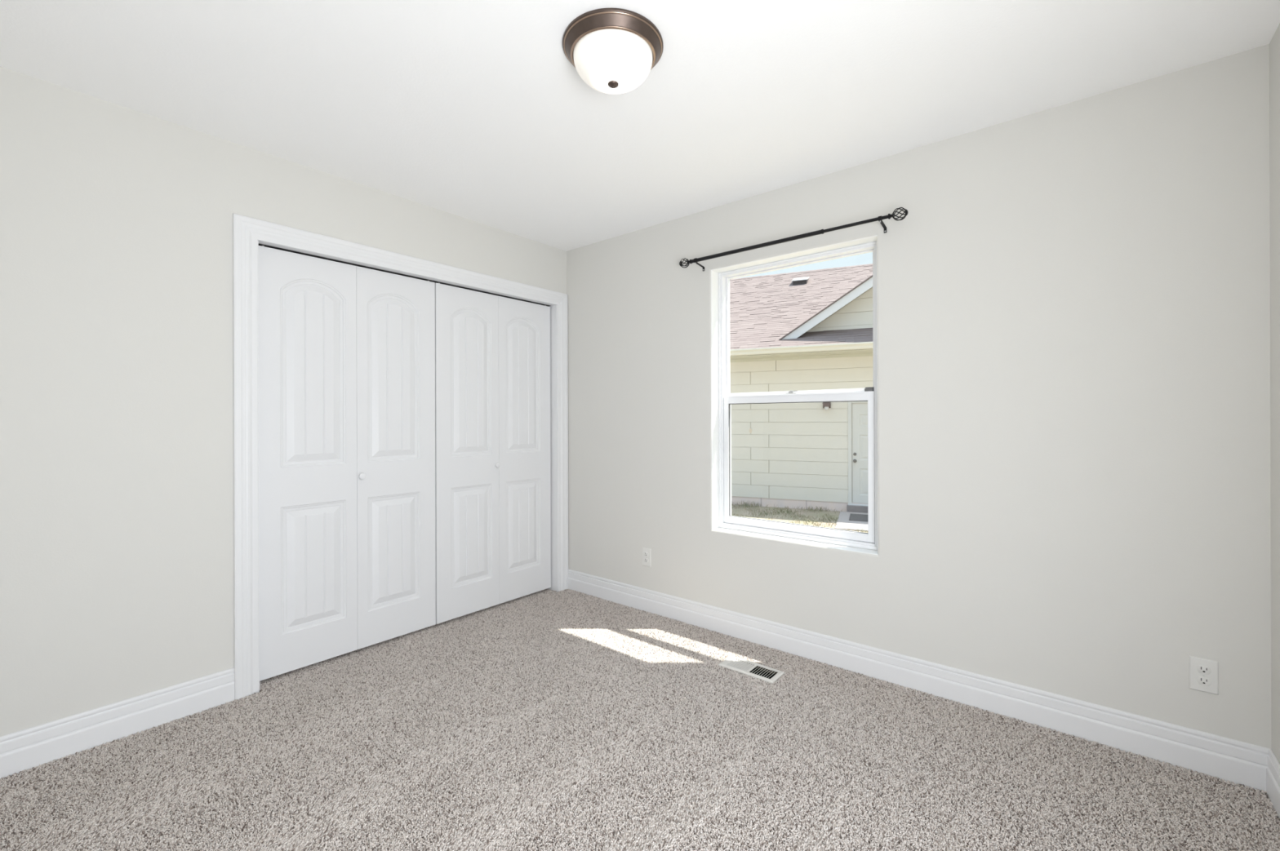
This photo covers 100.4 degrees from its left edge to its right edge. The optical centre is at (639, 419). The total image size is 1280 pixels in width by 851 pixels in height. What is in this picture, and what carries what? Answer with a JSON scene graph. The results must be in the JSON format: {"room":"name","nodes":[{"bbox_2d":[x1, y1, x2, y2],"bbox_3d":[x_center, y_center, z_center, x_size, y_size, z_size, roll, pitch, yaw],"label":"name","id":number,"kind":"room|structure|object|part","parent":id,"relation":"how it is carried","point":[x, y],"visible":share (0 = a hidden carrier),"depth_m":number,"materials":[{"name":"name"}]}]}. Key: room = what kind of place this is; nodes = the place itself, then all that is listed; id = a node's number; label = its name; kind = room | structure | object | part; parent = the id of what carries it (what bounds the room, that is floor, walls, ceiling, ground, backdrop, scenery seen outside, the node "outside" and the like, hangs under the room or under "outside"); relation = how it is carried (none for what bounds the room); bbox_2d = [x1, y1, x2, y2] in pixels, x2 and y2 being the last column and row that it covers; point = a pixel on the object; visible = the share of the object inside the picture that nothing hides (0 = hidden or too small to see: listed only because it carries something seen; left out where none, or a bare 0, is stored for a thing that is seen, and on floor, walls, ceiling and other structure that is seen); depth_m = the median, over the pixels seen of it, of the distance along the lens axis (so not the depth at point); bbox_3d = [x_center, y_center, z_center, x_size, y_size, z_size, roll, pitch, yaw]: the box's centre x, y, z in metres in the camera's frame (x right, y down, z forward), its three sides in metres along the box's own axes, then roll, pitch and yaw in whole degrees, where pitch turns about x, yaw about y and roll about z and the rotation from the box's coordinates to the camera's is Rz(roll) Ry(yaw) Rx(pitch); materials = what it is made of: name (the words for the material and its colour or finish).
{"room":"empty bedroom","nodes":[
{"label":"empty bedroom","id":0,"kind":"room"},
{"bbox_2d":[0,66,566,737],"bbox_3d":[-1.492,0.003,2.782,0.110,2.480,2.900,0,0,39],"label":"wall","id":1,"kind":"structure","parent":0,"point":[117,460],"depth_m":2.07,"materials":[{"name":"white paint"}]},
{"bbox_2d":[0,667,234,779],"bbox_3d":[-2.068,1.165,1.977,0.014,0.148,0.920,0,0,39],"label":"baseboard","id":2,"kind":"structure","parent":1,"relation":"attached to","point":[33,747],"depth_m":2.03,"materials":[{"name":"white paint"}]},
{"bbox_2d":[258,245,435,681],"bbox_3d":[-1.484,0.199,2.793,0.066,2.018,0.880,0,0,39],"label":"door","id":3,"kind":"structure","parent":1,"relation":"in","point":[347,352],"depth_m":2.74,"materials":[{"name":"white paint"}]},
{"bbox_3d":[-1.459,0.299,2.795,0.032,0.034,0.034,0,0,39],"label":"knob","id":4,"kind":"part","parent":3,"relation":"part of","materials":[{"name":"white paint"}]},
{"bbox_2d":[232,213,568,700],"bbox_3d":[-1.194,0.167,3.131,0.131,2.138,1.976,0,0,39],"label":"door frame","id":5,"kind":"structure","parent":1,"relation":"attached to","point":[246,231],"depth_m":2.40,"materials":[{"name":"white paint"}]},
{"bbox_2d":[258,244,550,306],"bbox_3d":[-1.217,-0.812,3.147,0.028,0.002,1.781,0,0,39],"label":"door track","id":6,"kind":"object","parent":1,"relation":"attached to","point":[261,245],"visible":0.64,"depth_m":2.94,"materials":[{"name":"grey metal"}]},
{"bbox_2d":[435,283,551,624],"bbox_3d":[-0.921,0.198,3.478,0.066,2.018,0.880,0,0,39],"label":"door","id":7,"kind":"structure","parent":1,"relation":"in","point":[493,482],"depth_m":3.43,"materials":[{"name":"white paint"}]},
{"bbox_3d":[-0.923,0.298,3.449,0.032,0.034,0.034,0,0,39],"label":"knob","id":8,"kind":"part","parent":7,"relation":"part of","materials":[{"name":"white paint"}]},
{"bbox_2d":[0,601,1277,850],"bbox_3d":[-0.018,1.326,1.608,5.251,0.186,3.170,0,0,39],"label":"floor","id":9,"kind":"structure","parent":0,"point":[761,668],"depth_m":1.75,"materials":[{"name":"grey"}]},
{"bbox_2d":[0,588,1279,850],"bbox_3d":[-0.202,1.223,1.723,3.485,0.012,2.908,0,0,39],"label":"carpet","id":10,"kind":"object","parent":9,"relation":"on","point":[584,621],"visible":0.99,"depth_m":1.88,"materials":[{"name":"beige carpet"}]},
{"bbox_2d":[718,655,784,684],"bbox_3d":[0.541,1.221,2.599,0.291,0.020,0.128,0,0,39],"label":"floor vent","id":11,"kind":"object","parent":9,"relation":"in","point":[732,663],"visible":1,"depth_m":2.59,"materials":[{"name":"white metal"}]},
{"bbox_2d":[0,0,1279,251],"bbox_3d":[-0.026,-1.346,1.609,5.251,0.250,3.170,0,0,39],"label":"ceiling","id":12,"kind":"structure","parent":0,"point":[474,110],"depth_m":1.92,"materials":[{"name":"white paint"}]},
{"bbox_2d":[562,8,663,94],"bbox_3d":[-0.088,-1.154,1.744,0.328,0.132,0.328,0,0,39],"label":"ceiling light","id":13,"kind":"object","parent":12,"relation":"attached to","point":[613,51],"visible":1,"depth_m":1.66,"materials":[{"name":"white glass"}]},
{"bbox_3d":[-0.088,-1.142,1.744,0.258,0.090,0.258,0,0,39],"label":"lamp shade","id":14,"kind":"part","parent":13,"relation":"part of","materials":[{"name":"white glass"}]},
{"bbox_3d":[-0.088,-1.093,1.744,0.036,0.011,0.036,0,0,39],"label":"finial knob","id":15,"kind":"part","parent":13,"relation":"part of","materials":[{"name":"brown metal"}]},
{"bbox_2d":[566,44,1271,749],"bbox_3d":[0.554,0.087,3.083,4.271,2.660,0.160,0,0,39],"label":"wall","id":16,"kind":"structure","parent":0,"point":[1073,298],"depth_m":2.15,"materials":[{"name":"white paint"}]},
{"bbox_2d":[642,547,651,567],"bbox_3d":[0.041,0.881,3.397,0.070,0.115,0.007,0,0,39],"label":"electrical outlet","id":17,"kind":"object","parent":16,"relation":"attached to","point":[646,553],"visible":1,"depth_m":3.39,"materials":[{"name":"white plastic"}]},
{"bbox_2d":[679,207,907,271],"bbox_3d":[0.726,-0.905,2.762,1.228,0.072,0.113,0,0,39],"label":"curtain rod","id":18,"kind":"object","parent":16,"relation":"attached to","point":[888,216],"visible":1,"depth_m":2.67,"materials":[{"name":"black metal"}]},
{"bbox_3d":[0.588,-0.912,2.839,0.770,0.020,0.020,0,0,39],"label":"rod","id":19,"kind":"part","parent":18,"relation":"part of","materials":[{"name":"black metal"}]},
{"bbox_3d":[1.007,-0.913,2.495,0.315,0.022,0.022,0,0,39],"label":"rod","id":20,"kind":"part","parent":18,"relation":"part of","materials":[{"name":"black metal"}]},
{"bbox_3d":[1.121,-0.888,2.458,0.012,0.035,0.080,0,0,39],"label":"arm","id":21,"kind":"part","parent":18,"relation":"part of","materials":[{"name":"black metal"}]},
{"bbox_2d":[718,241,877,550],"bbox_3d":[0.842,-0.113,2.896,0.907,1.505,0.079,0,0,39],"label":"window","id":22,"kind":"structure","parent":16,"relation":"in","point":[868,540],"depth_m":2.88,"materials":[{"name":"white plastic"}]},
{"bbox_3d":[0.863,0.235,2.927,0.846,0.762,0.004,0,0,39],"label":"screen frame","id":23,"kind":"part","parent":22,"relation":"part of","materials":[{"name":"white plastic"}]},
{"bbox_3d":[0.830,0.235,2.889,0.845,0.744,0.036,0,0,39],"label":"sash","id":24,"kind":"part","parent":22,"relation":"part of","materials":[{"name":"white plastic"}]},
{"bbox_3d":[0.850,-0.486,2.915,0.849,0.714,0.025,0,0,39],"label":"sash","id":25,"kind":"part","parent":22,"relation":"part of","materials":[{"name":"glass"}]},
{"bbox_2d":[568,568,1270,792],"bbox_3d":[0.765,1.157,2.799,3.350,0.148,0.014,0,0,39],"label":"baseboard","id":26,"kind":"structure","parent":16,"relation":"attached to","point":[1237,762],"depth_m":2.24,"materials":[{"name":"white paint"}]},
{"bbox_2d":[1189,656,1218,695],"bbox_3d":[1.943,0.883,1.836,0.070,0.115,0.007,0,0,39],"label":"electrical outlet","id":27,"kind":"object","parent":16,"relation":"attached to","point":[1203,673],"visible":1,"depth_m":1.83,"materials":[{"name":"white plastic"}]},
{"bbox_2d":[1196,676,1211,686],"bbox_3d":[1.941,0.903,1.834,0.034,0.026,0.002,0,0,39],"label":"receptacle","id":28,"kind":"object","parent":27,"relation":"attached to","point":[1201,681],"depth_m":1.83,"materials":[{"name":"white plastic"}]},
{"bbox_2d":[1196,665,1211,675],"bbox_3d":[1.941,0.864,1.834,0.034,0.026,0.002,0,0,39],"label":"receptacle","id":29,"kind":"object","parent":27,"relation":"attached to","point":[1201,669],"depth_m":1.83,"materials":[{"name":"white plastic"}]},
{"bbox_2d":[1269,23,1279,764],"bbox_3d":[1.152,-0.005,0.540,0.120,2.480,3.010,0,0,39],"label":"wall","id":30,"kind":"structure","parent":0,"point":[1274,44],"depth_m":1.70,"materials":[{"name":"white paint"}]},
{"bbox_2d":[1266,749,1279,820],"bbox_3d":[1.491,1.154,1.054,0.014,0.148,1.790,0,0,39],"label":"baseboard","id":31,"kind":"structure","parent":30,"relation":"attached to","point":[1273,771],"depth_m":1.68,"materials":[{"name":"white paint"}]},
{"label":"outside","id":32,"kind":"structure","parent":0,"visible":0},
{"bbox_2d":[731,500,867,533],"bbox_3d":[13.807,1.820,21.324,80.000,0.001,44.830,0,0,39],"label":"ground","id":33,"kind":"structure","parent":32,"point":[740,511],"depth_m":10.25,"materials":[{"name":"plant"}]},
{"bbox_2d":[729,263,873,511],"bbox_3d":[6.510,-1.262,15.715,18.876,6.607,12.522,0,0,24],"label":"house","id":34,"kind":"structure","parent":33,"relation":"on","point":[811,330],"depth_m":11.03,"materials":[{"name":"cream painted siding"},{"name":"brown shingle"},{"name":"white painted trim"}]},
{"bbox_2d":[791,276,808,285],"bbox_3d":[4.587,-3.948,15.220,0.552,0.325,0.634,0,0,39],"label":"roof vent","id":35,"kind":"object","parent":34,"relation":"attached to","point":[801,281],"depth_m":15.03,"materials":[{"name":"grey metal"}]},
{"bbox_2d":[822,402,831,410],"bbox_3d":[3.745,-0.268,10.693,0.150,0.186,0.138,0,0,24],"label":"wall lamp","id":36,"kind":"object","parent":34,"relation":"attached to","point":[826,406],"visible":0.91,"depth_m":10.65,"materials":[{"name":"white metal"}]},
{"bbox_2d":[822,403,830,406],"bbox_3d":[3.740,-0.289,10.684,0.146,0.075,0.116,0,0,24],"label":"hood","id":37,"kind":"object","parent":36,"relation":"attached to","point":[824,404],"depth_m":10.64,"materials":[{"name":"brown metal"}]},
{"bbox_3d":[4.635,0.646,10.391,1.080,2.070,0.046,0,0,24],"label":"door casing","id":38,"kind":"part","parent":34,"relation":"part of","materials":[{"name":"grey wood"}]},
{"bbox_3d":[4.639,0.676,10.400,0.924,1.984,0.010,0,0,24],"label":"entry door","id":39,"kind":"part","parent":34,"relation":"part of","materials":[{"name":"grey"}]},
{"bbox_2d":[834,511,867,532],"bbox_3d":[4.481,1.860,9.376,1.880,0.072,1.748,0,0,24],"label":"walkway","id":40,"kind":"structure","parent":33,"relation":"on","point":[843,522],"depth_m":9.32,"materials":[{"name":"concrete"}]},
{"bbox_2d":[848,513,867,521],"bbox_3d":[4.284,1.819,9.752,0.830,0.012,0.690,0,0,24],"label":"doormat","id":41,"kind":"object","parent":40,"relation":"on","point":[859,517],"visible":0.43,"depth_m":9.80,"materials":[{"name":"grey"}]},
{"bbox_2d":[846,505,867,513],"bbox_3d":[4.643,1.777,10.325,1.180,0.138,0.118,0,0,24],"label":"step","id":42,"kind":"structure","parent":33,"relation":"on","point":[849,508],"depth_m":10.44,"materials":[{"name":"concrete"}]}
]}

